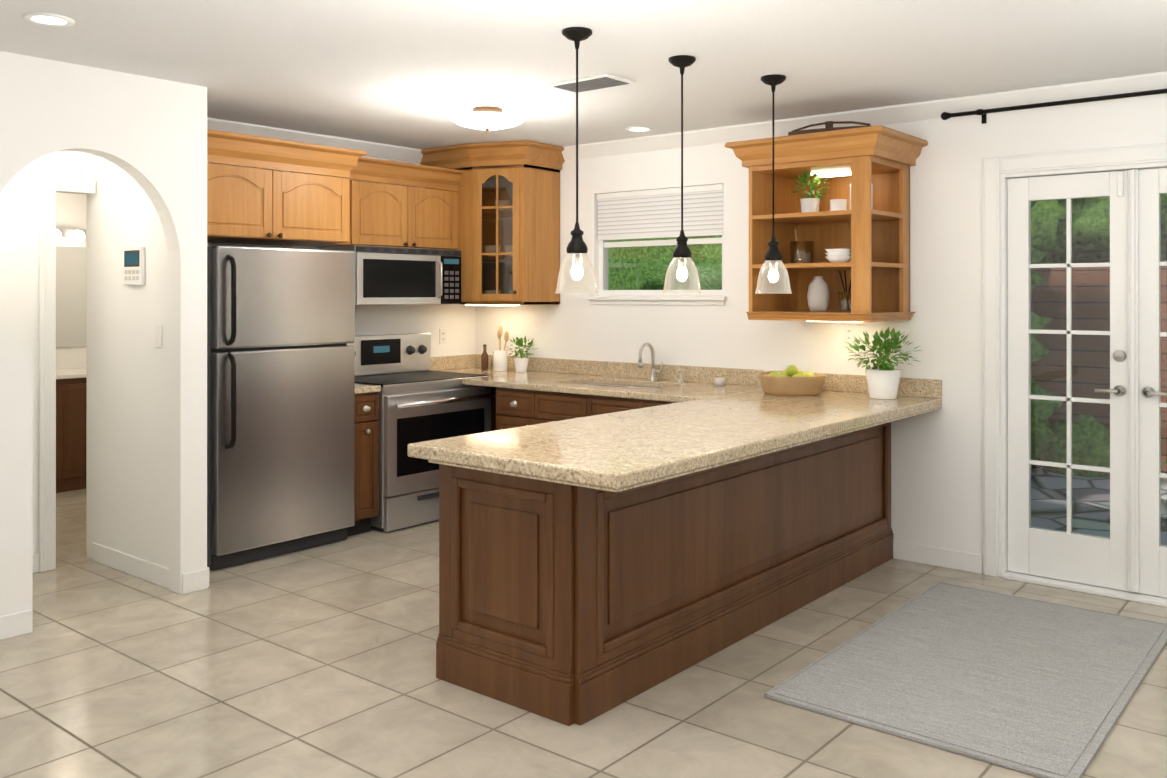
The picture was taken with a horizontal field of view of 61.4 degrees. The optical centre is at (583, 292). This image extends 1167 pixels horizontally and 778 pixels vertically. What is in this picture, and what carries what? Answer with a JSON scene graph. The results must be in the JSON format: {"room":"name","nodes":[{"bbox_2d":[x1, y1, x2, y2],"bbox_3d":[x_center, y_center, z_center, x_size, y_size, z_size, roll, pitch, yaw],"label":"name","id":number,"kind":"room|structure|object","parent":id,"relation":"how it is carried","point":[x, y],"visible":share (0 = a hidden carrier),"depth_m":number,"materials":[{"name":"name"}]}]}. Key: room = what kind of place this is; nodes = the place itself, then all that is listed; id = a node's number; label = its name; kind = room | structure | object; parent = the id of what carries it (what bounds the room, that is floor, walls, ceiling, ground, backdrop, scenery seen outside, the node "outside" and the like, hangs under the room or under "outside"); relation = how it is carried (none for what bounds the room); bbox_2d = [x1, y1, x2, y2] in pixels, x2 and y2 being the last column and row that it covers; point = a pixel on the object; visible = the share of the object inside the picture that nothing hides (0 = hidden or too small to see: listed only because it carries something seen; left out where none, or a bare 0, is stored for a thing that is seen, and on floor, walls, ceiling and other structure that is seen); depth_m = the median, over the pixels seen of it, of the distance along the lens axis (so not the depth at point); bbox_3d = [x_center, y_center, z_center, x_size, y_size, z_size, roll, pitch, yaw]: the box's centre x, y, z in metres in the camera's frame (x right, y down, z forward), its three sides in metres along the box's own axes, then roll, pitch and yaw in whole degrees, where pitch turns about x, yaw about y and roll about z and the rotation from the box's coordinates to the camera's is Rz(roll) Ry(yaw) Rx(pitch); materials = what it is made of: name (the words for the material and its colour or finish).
{"room":"kitchen","nodes":[
{"label":"kitchen","id":0,"kind":"room"},
{"bbox_2d":[0,151,94,553],"bbox_3d":[-3.074,0.224,5.073,0.100,2.510,1.040,0,0,39],"label":"wall","id":1,"kind":"structure","parent":0,"point":[19,258],"depth_m":5.18,"materials":[{"name":"white paint"}]},
{"bbox_2d":[33,553,38,572],"bbox_3d":[-3.118,1.429,4.926,0.014,0.100,0.760,0,0,39],"label":"baseboard","id":2,"kind":"structure","parent":1,"relation":"attached to","point":[35,556],"depth_m":5.19,"materials":[{"name":"white paint"}]},
{"bbox_2d":[39,175,95,571],"bbox_3d":[-2.826,0.427,5.348,0.136,2.105,0.290,0,0,39],"label":"door frame","id":3,"kind":"structure","parent":1,"relation":"attached to","point":[49,186],"depth_m":5.23,"materials":[{"name":"white paint"}]},
{"bbox_2d":[56,228,86,347],"bbox_3d":[-4.145,-0.038,7.672,0.148,0.940,0.850,0,0,39],"label":"bathroom mirror","id":4,"kind":"object","parent":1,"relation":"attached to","point":[71,296],"visible":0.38,"depth_m":7.84,"materials":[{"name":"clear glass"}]},
{"bbox_2d":[0,51,184,630],"bbox_3d":[-3.325,0.222,3.264,0.120,2.510,4.160,0,0,39],"label":"wall","id":5,"kind":"structure","parent":0,"point":[132,126],"depth_m":4.46,"materials":[{"name":"white paint"}]},
{"bbox_2d":[0,609,31,639],"bbox_3d":[-3.496,1.426,2.946,0.014,0.100,3.455,0,0,39],"label":"baseboard","id":6,"kind":"structure","parent":5,"relation":"attached to","point":[15,624],"depth_m":4.23,"materials":[{"name":"white paint"}]},
{"bbox_2d":[86,83,206,572],"bbox_3d":[-2.335,0.224,5.218,1.060,2.510,0.120,0,0,39],"label":"wall","id":7,"kind":"structure","parent":0,"point":[127,446],"depth_m":5.11,"materials":[{"name":"white paint"}]},
{"bbox_2d":[123,246,144,284],"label":"thermostat","id":8,"kind":"object","parent":7,"relation":"attached to","point":[133,265],"depth_m":5.11,"materials":[{"name":"white plastic"}]},
{"bbox_2d":[92,542,191,593],"bbox_3d":[-2.333,1.429,5.128,0.974,0.100,0.014,0,0,39],"label":"baseboard","id":9,"kind":"structure","parent":7,"relation":"attached to","point":[146,570],"depth_m":5.11,"materials":[{"name":"white paint"}]},
{"bbox_2d":[155,325,161,346],"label":"light switch","id":10,"kind":"object","parent":7,"relation":"attached to","point":[158,328],"depth_m":4.98,"materials":[{"name":"white plastic"}]},
{"bbox_2d":[192,567,208,590],"bbox_3d":[-2.210,1.429,5.199,0.875,0.100,0.019,0,0,39],"label":"baseboard","id":11,"kind":"structure","parent":7,"relation":"attached to","point":[200,578],"depth_m":4.88,"materials":[{"name":"white paint"}]},
{"bbox_2d":[207,156,475,356],"bbox_3d":[-1.770,0.226,6.590,0.200,2.510,2.720,0,0,39],"label":"wall","id":12,"kind":"structure","parent":0,"point":[458,321],"depth_m":7.16,"materials":[{"name":"white paint"}]},
{"bbox_2d":[207,129,366,245],"bbox_3d":[-1.926,-0.575,5.696,0.688,0.550,1.126,0,0,39],"label":"upper cabinet","id":13,"kind":"object","parent":12,"relation":"attached to","point":[304,200],"visible":0.81,"depth_m":5.52,"materials":[{"name":"brown wood"}]},
{"bbox_2d":[207,117,467,167],"bbox_3d":[-1.693,-0.986,6.459,0.085,0.085,2.610,0,0,39],"label":"crown molding","id":14,"kind":"structure","parent":12,"relation":"attached to","point":[373,149],"depth_m":6.40,"materials":[{"name":"white paint"}]},
{"bbox_2d":[299,157,463,249],"bbox_3d":[-1.358,-0.582,6.603,0.418,0.555,1.130,0,0,39],"label":"upper cabinet","id":15,"kind":"object","parent":12,"relation":"attached to","point":[383,214],"visible":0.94,"depth_m":6.55,"materials":[{"name":"brown wood"}]},
{"bbox_2d":[319,245,460,305],"bbox_3d":[-1.282,-0.110,6.676,0.439,0.382,0.914,0,0,39],"label":"over-the-range microwave","id":16,"kind":"object","parent":15,"relation":"attached to","point":[400,276],"visible":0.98,"depth_m":6.51,"materials":[{"name":"silver metal"}]},
{"bbox_2d":[439,328,446,343],"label":"outlet","id":17,"kind":"object","parent":12,"relation":"attached to","point":[442,331],"depth_m":7.31,"materials":[{"name":"white plastic"}]},
{"bbox_2d":[0,489,1166,777],"bbox_3d":[-1.207,1.527,3.365,10.550,0.100,7.300,0,0,39],"label":"floor","id":18,"kind":"structure","parent":0,"point":[314,663],"depth_m":3.62,"materials":[{"name":"tile"}]},
{"bbox_2d":[56,368,86,492],"bbox_3d":[-3.994,1.045,7.548,0.538,0.875,1.090,0,0,39],"label":"bathroom vanity","id":19,"kind":"object","parent":18,"relation":"on","point":[71,397],"visible":0.15,"depth_m":7.34,"materials":[{"name":"brown wood"}]},
{"bbox_2d":[207,245,354,570],"bbox_3d":[-1.878,0.615,5.706,0.738,1.730,0.895,0,0,39],"label":"fridge","id":20,"kind":"object","parent":18,"relation":"on","point":[280,407],"visible":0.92,"depth_m":5.46,"materials":[{"name":"grey metal"}]},
{"bbox_2d":[347,392,378,535],"bbox_3d":[-1.554,1.046,6.165,0.667,0.868,0.208,0,0,39],"label":"base cabinet","id":21,"kind":"object","parent":18,"relation":"on","point":[366,458],"visible":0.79,"depth_m":5.99,"materials":[{"name":"brown wood"}]},
{"bbox_2d":[355,383,380,393],"bbox_3d":[-1.560,0.539,6.173,0.648,0.138,0.210,0,0,39],"label":"countertop","id":22,"kind":"structure","parent":21,"relation":"on","point":[359,388],"depth_m":5.98,"materials":[{"name":"stone"}]},
{"bbox_2d":[347,333,495,531],"bbox_3d":[-1.155,0.886,6.574,0.760,1.190,0.920,0,0,39],"label":"range","id":23,"kind":"object","parent":18,"relation":"on","point":[419,401],"visible":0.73,"depth_m":6.31,"materials":[{"name":"silver metal"}]},
{"bbox_2d":[491,387,542,430],"bbox_3d":[-0.170,1.047,6.529,0.394,0.868,0.783,0,0,39],"label":"base cabinet","id":24,"kind":"object","parent":18,"relation":"on","point":[512,408],"depth_m":6.24,"materials":[{"name":"brown wood"}]},
{"bbox_2d":[430,342,941,422],"bbox_3d":[0.301,0.474,6.136,3.578,0.309,0.798,0,0,39],"label":"countertop","id":25,"kind":"structure","parent":24,"relation":"on","point":[915,396],"depth_m":6.12,"materials":[{"name":"stone"}]},
{"bbox_2d":[481,344,486,368],"bbox_3d":[-0.738,0.478,7.347,0.054,0.185,0.053,0,0,39],"label":"oil bottle","id":26,"kind":"object","parent":25,"relation":"on","point":[484,360],"depth_m":7.33,"materials":[{"name":"brown glass"}]},
{"bbox_2d":[487,354,492,369],"bbox_3d":[-0.663,0.503,7.312,0.054,0.135,0.053,0,0,39],"label":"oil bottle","id":27,"kind":"object","parent":25,"relation":"on","point":[487,354],"depth_m":7.33,"materials":[{"name":"brown glass"}]},
{"bbox_2d":[493,326,508,370],"bbox_3d":[-0.608,0.405,7.190,0.104,0.332,0.104,0,0,39],"label":"utensil crock","id":28,"kind":"object","parent":25,"relation":"on","point":[499,359],"visible":1,"depth_m":7.15,"materials":[{"name":"white ceramic"}]},
{"bbox_2d":[506,335,536,371],"bbox_3d":[-0.448,0.436,7.094,0.226,0.268,0.226,0,0,39],"label":"plant","id":29,"kind":"object","parent":25,"relation":"on","point":[521,363],"visible":1,"depth_m":7.07,"materials":[{"name":"green plant"}]},
{"bbox_2d":[584,383,654,388],"bbox_3d":[0.222,0.645,6.215,0.760,0.071,0.420,0,0,39],"label":"sink basin","id":30,"kind":"object","parent":25,"relation":"in","point":[590,383],"depth_m":6.43,"materials":[{"name":"beige metal"}]},
{"bbox_2d":[638,342,683,382],"bbox_3d":[0.493,0.445,6.286,0.266,0.251,0.183,0,0,39],"label":"faucet","id":31,"kind":"object","parent":25,"relation":"on","point":[652,379],"depth_m":6.35,"materials":[{"name":"silver metal"}]},
{"bbox_2d":[714,378,724,385],"bbox_3d":[0.836,0.547,6.049,0.070,0.045,0.069,0,0,39],"label":"candle holder","id":32,"kind":"object","parent":25,"relation":"on","point":[719,381],"visible":1,"depth_m":6.02,"materials":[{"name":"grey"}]},
{"bbox_2d":[758,365,825,395],"bbox_3d":[1.177,0.488,5.551,0.376,0.162,0.376,0,0,39],"label":"fruit bowl","id":33,"kind":"object","parent":25,"relation":"on","point":[791,380],"visible":1,"depth_m":5.42,"materials":[{"name":"brown wood"}]},
{"bbox_2d":[844,327,920,398],"bbox_3d":[1.625,0.376,5.328,0.416,0.386,0.376,0,0,39],"label":"plant","id":34,"kind":"object","parent":25,"relation":"on","point":[883,379],"visible":1,"depth_m":5.26,"materials":[{"name":"green plant"}]},
{"bbox_2d":[543,383,654,422],"bbox_3d":[0.266,1.047,6.173,0.948,0.868,0.783,0,0,39],"label":"base cabinet","id":35,"kind":"object","parent":18,"relation":"on","point":[557,406],"depth_m":5.92,"materials":[{"name":"brown wood"}]},
{"bbox_2d":[651,400,677,406],"bbox_3d":[0.733,1.046,5.791,0.474,0.868,0.783,0,0,39],"label":"base cabinet","id":36,"kind":"object","parent":18,"relation":"on","point":[653,403],"depth_m":5.55,"materials":[{"name":"brown wood"}]},
{"bbox_2d":[436,422,893,725],"bbox_3d":[0.576,1.054,4.631,0.712,0.848,2.780,0,0,39],"label":"base cabinet","id":37,"kind":"object","parent":18,"relation":"on","point":[567,604],"visible":0.71,"depth_m":3.71,"materials":[{"name":"brown wood"}]},
{"bbox_2d":[408,394,886,491],"bbox_3d":[0.375,0.597,4.185,0.995,0.058,2.070,0,0,39],"label":"countertop","id":38,"kind":"structure","parent":37,"relation":"on","point":[704,423],"depth_m":3.80,"materials":[{"name":"stone"}]},
{"bbox_2d":[764,582,1166,777],"bbox_3d":[1.633,1.468,3.957,1.040,0.016,1.810,0,0,39],"label":"rug","id":39,"kind":"object","parent":18,"relation":"on","point":[1038,688],"visible":0.98,"depth_m":3.73,"materials":[{"name":"grey fabric"}]},
{"bbox_2d":[0,0,1166,149],"bbox_3d":[-1.207,-1.083,3.369,10.550,0.100,7.300,0,0,39],"label":"ceiling","id":40,"kind":"structure","parent":0,"point":[417,74],"depth_m":4.26,"materials":[{"name":"white paint"}]},
{"bbox_2d":[24,12,74,26],"bbox_3d":[-2.012,-1.028,3.703,0.170,0.008,0.170,0,0,39],"label":"recessed light","id":41,"kind":"object","parent":40,"relation":"in","point":[49,19],"visible":0.96,"depth_m":3.70,"materials":[{"name":"white plastic"}]},
{"bbox_2d":[451,106,523,131],"bbox_3d":[-0.538,-0.965,5.508,0.410,0.130,0.410,0,0,39],"label":"flush ceiling light","id":42,"kind":"object","parent":40,"relation":"attached to","point":[487,118],"visible":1,"depth_m":5.41,"materials":[{"name":"white glass"}]},
{"bbox_2d":[555,27,598,292],"bbox_3d":[-0.025,-0.515,3.874,0.176,1.034,0.176,0,0,39],"label":"pendant light","id":43,"kind":"object","parent":40,"relation":"hanging from","point":[576,246],"visible":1,"depth_m":3.85,"materials":[{"name":"clear glass"}]},
{"bbox_2d":[547,73,634,92],"bbox_3d":[0.036,-1.023,4.819,0.380,0.016,0.220,0,0,39],"label":"ceiling vent","id":44,"kind":"object","parent":40,"relation":"in","point":[597,82],"visible":0.94,"depth_m":4.78,"materials":[{"name":"white plastic"}]},
{"bbox_2d":[626,126,652,131],"bbox_3d":[0.348,-1.025,6.165,0.170,0.008,0.170,0,0,39],"label":"recessed light","id":45,"kind":"object","parent":40,"relation":"in","point":[638,129],"visible":1,"depth_m":6.15,"materials":[{"name":"white plastic"}]},
{"bbox_2d":[663,55,701,293],"bbox_3d":[0.434,-0.514,4.326,0.176,1.034,0.176,0,0,39],"label":"pendant light","id":46,"kind":"object","parent":40,"relation":"hanging from","point":[682,252],"visible":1,"depth_m":4.31,"materials":[{"name":"clear glass"}]},
{"bbox_2d":[755,74,791,293],"bbox_3d":[0.908,-0.514,4.700,0.176,1.034,0.176,0,0,39],"label":"pendant light","id":47,"kind":"object","parent":40,"relation":"hanging from","point":[773,254],"visible":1,"depth_m":4.68,"materials":[{"name":"clear glass"}]},
{"bbox_2d":[476,93,1166,572],"bbox_3d":[2.119,0.224,5.266,7.800,2.510,0.150,0,0,39],"label":"wall","id":48,"kind":"structure","parent":0,"point":[938,479],"depth_m":5.42,"materials":[{"name":"white paint"}]},
{"bbox_2d":[420,141,564,305],"bbox_3d":[-0.656,-0.465,7.032,0.963,1.117,0.623,0,0,39],"label":"upper cabinet","id":49,"kind":"object","parent":48,"relation":"attached to","point":[509,229],"visible":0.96,"depth_m":6.83,"materials":[{"name":"brown wood"}]},
{"bbox_2d":[588,184,726,305],"bbox_3d":[0.500,-0.304,6.540,1.100,0.769,0.145,0,0,39],"label":"window unit","id":50,"kind":"structure","parent":48,"relation":"in","point":[644,214],"depth_m":6.53,"materials":[{"name":"white paint"}]},
{"bbox_2d":[479,71,1166,166],"bbox_3d":[2.045,-0.987,5.176,7.498,0.085,0.085,0,0,39],"label":"crown molding","id":51,"kind":"structure","parent":48,"relation":"attached to","point":[916,111],"depth_m":5.47,"materials":[{"name":"white paint"}]},
{"bbox_2d":[725,121,927,321],"bbox_3d":[1.330,-0.372,5.400,0.899,1.068,0.638,0,0,39],"label":"open shelf unit","id":52,"kind":"object","parent":48,"relation":"attached to","point":[842,215],"visible":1,"depth_m":5.41,"materials":[{"name":"brown wood"}]},
{"bbox_2d":[792,172,829,212],"bbox_3d":[1.265,-0.564,5.481,0.245,0.273,0.239,0,0,39],"label":"plant","id":53,"kind":"object","parent":52,"relation":"on","point":[807,204],"depth_m":5.45,"materials":[{"name":"green plant"}]},
{"bbox_2d":[844,325,854,344],"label":"outlet","id":54,"kind":"object","parent":48,"relation":"attached to","point":[849,330],"depth_m":5.64,"materials":[{"name":"white plastic"}]},
{"bbox_2d":[893,540,981,573],"bbox_3d":[1.903,1.429,5.334,0.505,0.100,0.013,0,0,39],"label":"baseboard","id":55,"kind":"structure","parent":48,"relation":"attached to","point":[941,557],"depth_m":5.31,"materials":[{"name":"white paint"}]},
{"bbox_2d":[941,88,1166,123],"bbox_3d":[3.201,-0.928,4.222,3.302,0.072,0.095,0,0,39],"label":"curtain rod","id":56,"kind":"object","parent":48,"relation":"attached to","point":[946,115],"visible":0.98,"depth_m":4.90,"materials":[{"name":"black metal"}]},
{"bbox_2d":[982,143,1166,606],"bbox_3d":[2.682,0.386,4.785,1.390,2.185,0.178,0,0,39],"label":"french door","id":57,"kind":"structure","parent":48,"relation":"attached to","point":[1127,560],"depth_m":4.93,"materials":[{"name":"white paint"}]},
{"label":"outside","id":58,"kind":"structure","parent":0,"visible":0},
{"bbox_2d":[1031,465,1166,545],"bbox_3d":[5.160,1.554,8.591,16.000,0.100,8.850,0,0,39],"label":"ground","id":59,"kind":"structure","parent":58,"point":[1104,490],"depth_m":7.01,"materials":[{"name":"grey stone"}]},
{"bbox_2d":[608,193,1166,476],"bbox_3d":[4.225,-1.611,7.450,16.000,6.814,4.372,0,0,39],"label":"foliage","id":60,"kind":"object","parent":59,"relation":"on","point":[1045,431],"depth_m":8.22,"materials":[{"name":"green plant"}]},
{"bbox_2d":[1031,266,1166,472],"bbox_3d":[6.926,0.611,6.407,10.500,1.780,0.120,0,0,39],"label":"fence","id":61,"kind":"object","parent":59,"relation":"on","point":[1097,292],"depth_m":8.53,"materials":[{"name":"brown wood"}]}
]}

